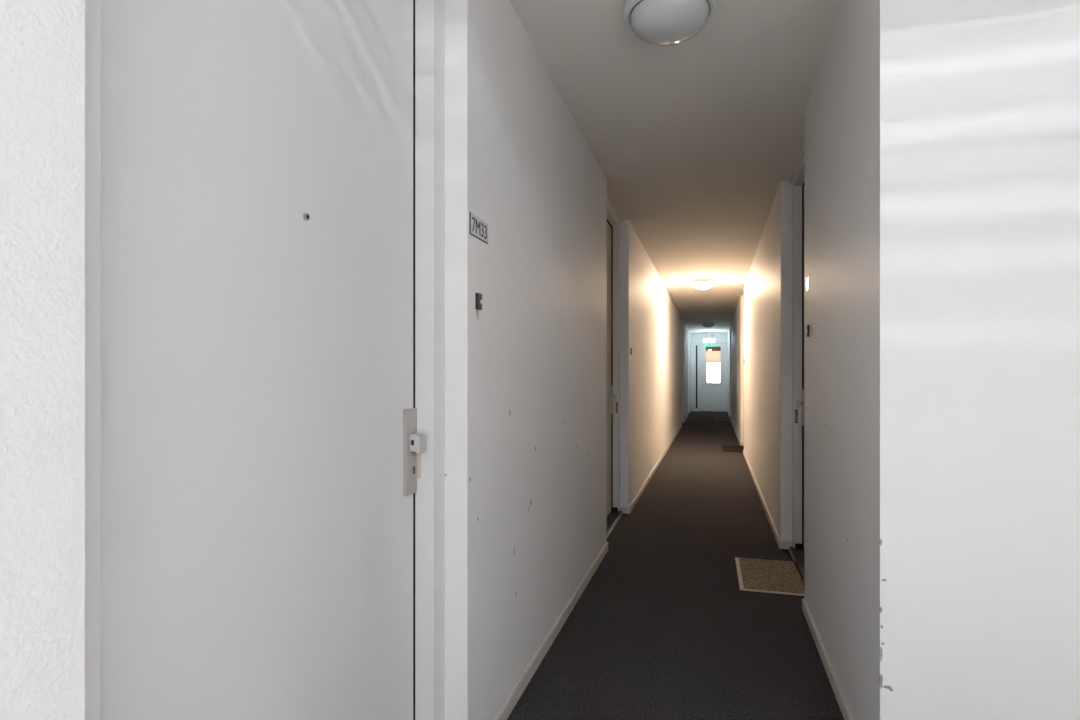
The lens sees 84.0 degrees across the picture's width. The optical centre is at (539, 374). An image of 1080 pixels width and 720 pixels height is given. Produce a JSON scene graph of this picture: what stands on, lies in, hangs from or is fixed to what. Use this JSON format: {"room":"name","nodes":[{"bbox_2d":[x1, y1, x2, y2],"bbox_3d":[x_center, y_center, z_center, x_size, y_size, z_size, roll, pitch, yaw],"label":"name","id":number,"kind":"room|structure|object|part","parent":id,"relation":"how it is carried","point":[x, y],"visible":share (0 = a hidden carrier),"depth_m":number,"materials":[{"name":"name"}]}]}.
{"room":"apartment building corridor","nodes":[
{"label":"apartment building corridor","id":0,"kind":"room"},
{"bbox_2d":[0,0,690,719],"bbox_3d":[1.504,-0.800,9.672,1.130,3.900,19.180,0,0,16],"label":"wall","id":1,"kind":"structure","parent":0,"point":[526,379],"depth_m":1.77,"materials":[{"name":"paint"}]},
{"bbox_2d":[85,0,444,719],"bbox_3d":[-0.464,-0.065,1.216,0.135,2.430,1.080,0,0,16],"label":"door","id":2,"kind":"structure","parent":1,"relation":"in","point":[265,179],"depth_m":1.10,"materials":[{"name":"white paint"}]},
{"bbox_3d":[-0.355,0.210,1.641,0.009,0.234,0.061,0,0,16],"label":"lock plate","id":3,"kind":"part","parent":2,"relation":"part of","materials":[{"name":"silver metal"}]},
{"bbox_3d":[-0.334,0.188,1.643,0.033,0.051,0.036,0,0,16],"label":"knob","id":4,"kind":"part","parent":2,"relation":"part of","materials":[{"name":"silver metal"}]},
{"bbox_2d":[469,212,487,243],"bbox_3d":[-0.181,-0.434,1.786,0.003,0.062,0.142,0,0,16],"label":"number sign","id":5,"kind":"object","parent":1,"relation":"attached to","point":[478,228],"visible":1,"depth_m":1.78,"materials":[{"name":"white"}]},
{"bbox_2d":[475,293,482,309],"bbox_3d":[-0.180,-0.216,1.774,0.016,0.048,0.032,0,0,16],"label":"doorbell","id":6,"kind":"object","parent":1,"relation":"attached to","point":[478,297],"visible":1,"depth_m":1.76,"materials":[{"name":"black plastic"}]},
{"bbox_2d":[494,410,690,719],"bbox_3d":[2.018,1.123,9.524,0.080,0.053,19.180,0,0,16],"label":"baseboard","id":7,"kind":"structure","parent":1,"relation":"attached to","point":[508,706],"depth_m":2.64,"materials":[{"name":"paint"}]},
{"bbox_2d":[607,196,622,537],"bbox_3d":[0.477,-0.065,4.478,0.135,2.430,1.070,0,0,16],"label":"door","id":8,"kind":"structure","parent":1,"relation":"in","point":[614,221],"depth_m":4.92,"materials":[{"name":"white paint"}]},
{"bbox_3d":[0.584,0.210,4.898,0.009,0.234,0.061,0,0,16],"label":"lock plate","id":9,"kind":"part","parent":8,"relation":"part of","materials":[{"name":"silver metal"}]},
{"bbox_2d":[507,411,843,719],"bbox_3d":[3.598,1.200,11.035,2.700,0.100,21.800,0,0,16],"label":"floor","id":10,"kind":"structure","parent":0,"point":[664,627],"depth_m":2.77,"materials":[{"name":"grey carpet"}]},
{"bbox_2d":[722,445,743,451],"bbox_3d":[2.990,1.145,9.285,0.330,0.010,0.820,0,0,16],"label":"doormat","id":11,"kind":"object","parent":10,"relation":"on","point":[725,448],"visible":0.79,"depth_m":9.24,"materials":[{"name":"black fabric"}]},
{"bbox_2d":[735,557,803,595],"bbox_3d":[1.345,1.145,3.421,0.425,0.010,0.584,0,0,16],"label":"doormat","id":12,"kind":"object","parent":10,"relation":"on","point":[756,575],"visible":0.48,"depth_m":3.39,"materials":[{"name":"beige fabric"}]},
{"bbox_2d":[509,0,843,332],"bbox_3d":[2.372,-2.065,8.318,3.550,1.570,27.700,0,0,16],"label":"ceiling","id":13,"kind":"structure","parent":0,"point":[694,140],"depth_m":2.98,"materials":[{"name":"white paint"}]},
{"bbox_2d":[623,0,716,45],"bbox_3d":[0.445,-1.222,2.068,0.316,0.116,0.316,0,0,16],"label":"ceiling light","id":14,"kind":"object","parent":13,"relation":"attached to","point":[655,22],"visible":1,"depth_m":2.02,"materials":[{"name":"frosted glass"},{"name":"metal"}]},
{"bbox_2d":[691,279,714,288],"bbox_3d":[2.216,-1.222,8.155,0.316,0.116,0.316,0,0,16],"label":"ceiling light","id":15,"kind":"object","parent":13,"relation":"attached to","point":[697,283],"visible":1,"depth_m":8.06,"materials":[{"name":"white glass"}]},
{"bbox_2d":[701,323,714,327],"bbox_3d":[4.207,-1.222,15.023,0.316,0.116,0.316,0,0,16],"label":"ceiling light","id":16,"kind":"object","parent":13,"relation":"attached to","point":[706,325],"visible":1,"depth_m":14.92,"materials":[{"name":"white"}]},
{"bbox_2d":[704,331,714,346],"bbox_3d":[4.941,-1.048,17.517,0.310,0.465,0.070,0,0,16],"label":"exit sign","id":17,"kind":"object","parent":13,"relation":"hanging from","point":[707,342],"visible":1,"depth_m":17.50,"materials":[{"name":"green plastic"}]},
{"bbox_3d":[4.941,-0.882,17.517,0.280,0.135,0.024,0,0,16],"label":"sign panel","id":18,"kind":"part","parent":17,"relation":"part of","materials":[{"name":"teal plastic"}]},
{"bbox_2d":[704,339,714,341],"bbox_3d":[4.941,-0.990,17.517,0.310,0.080,0.070,0,0,16],"label":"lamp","id":19,"kind":"object","parent":17,"relation":"attached to","point":[705,340],"depth_m":17.48,"materials":[{"name":"white"}]},
{"bbox_2d":[706,346,720,350],"bbox_3d":[5.659,-1.025,19.573,1.470,0.510,0.350,0,0,16],"label":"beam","id":20,"kind":"structure","parent":13,"relation":"attached to","point":[715,348],"depth_m":19.40,"materials":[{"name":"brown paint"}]},
{"bbox_2d":[691,333,727,410],"bbox_3d":[5.244,-0.065,18.637,1.650,2.430,0.120,0,0,16],"label":"wall","id":21,"kind":"structure","parent":0,"point":[696,338],"depth_m":18.69,"materials":[{"name":"paint"}]},
{"bbox_2d":[696,345,696,407],"bbox_3d":[4.881,0.070,18.710,0.057,1.960,0.060,0,0,16],"label":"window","id":22,"kind":"structure","parent":21,"relation":"in","point":[696,345],"depth_m":18.73,"materials":[{"name":"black glass"}]},
{"bbox_2d":[697,342,727,411],"bbox_3d":[5.336,0.080,18.569,0.895,2.140,0.160,0,0,16],"label":"door","id":23,"kind":"structure","parent":21,"relation":"in","point":[710,396],"depth_m":18.56,"materials":[{"name":"white paint"}]},
{"bbox_2d":[706,360,720,382],"bbox_3d":[6.098,-0.070,21.058,0.530,0.840,0.086,0,0,16],"label":"window","id":24,"kind":"structure","parent":23,"relation":"part of","point":[716,361],"depth_m":21.05,"materials":[{"name":"white glass"}]},
{"bbox_2d":[706,351,720,360],"bbox_3d":[5.740,-0.065,19.909,1.900,2.430,2.600,0,0,16],"label":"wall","id":25,"kind":"structure","parent":0,"point":[710,355],"depth_m":21.04,"materials":[{"name":"paint"}]},
{"bbox_2d":[728,0,993,719],"bbox_3d":[3.461,-0.065,9.980,0.260,2.430,17.503,0,0,16],"label":"wall","id":26,"kind":"structure","parent":0,"point":[899,113],"depth_m":1.60,"materials":[{"name":"paint"}]},
{"bbox_2d":[727,410,853,719],"bbox_3d":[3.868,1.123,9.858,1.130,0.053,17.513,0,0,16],"label":"baseboard","id":27,"kind":"structure","parent":26,"relation":"attached to","point":[845,711],"depth_m":2.56,"materials":[{"name":"paint"}]},
{"bbox_2d":[788,147,803,580],"bbox_3d":[1.550,-0.065,3.419,0.135,2.430,1.070,0,0,16],"label":"door","id":28,"kind":"structure","parent":26,"relation":"in","point":[797,179],"depth_m":3.87,"materials":[{"name":"white paint"}]},
{"bbox_3d":[1.667,0.188,3.845,0.033,0.051,0.036,0,0,16],"label":"knob","id":29,"kind":"part","parent":28,"relation":"part of","materials":[{"name":"silver metal"}]},
{"bbox_3d":[1.683,0.210,3.832,0.009,0.234,0.061,0,0,16],"label":"lock plate","id":30,"kind":"part","parent":28,"relation":"part of","materials":[{"name":"silver metal"}]},
{"bbox_2d":[806,276,808,291],"bbox_3d":[1.265,-0.427,2.835,0.004,0.065,0.090,0,0,16],"label":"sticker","id":31,"kind":"object","parent":26,"relation":"attached to","point":[807,278],"visible":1,"depth_m":2.83,"materials":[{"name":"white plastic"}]},
{"bbox_2d":[806,325,809,336],"bbox_3d":[1.249,-0.203,2.799,0.016,0.055,0.032,0,0,16],"label":"doorbell","id":32,"kind":"object","parent":26,"relation":"attached to","point":[807,326],"visible":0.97,"depth_m":2.78,"materials":[{"name":"black plastic"}]},
{"bbox_2d":[994,0,1079,719],"bbox_3d":[1.698,-0.065,1.485,1.060,2.430,0.200,0,0,16],"label":"wall","id":33,"kind":"structure","parent":0,"point":[1037,42],"depth_m":1.51,"materials":[{"name":"paint"}]}
]}

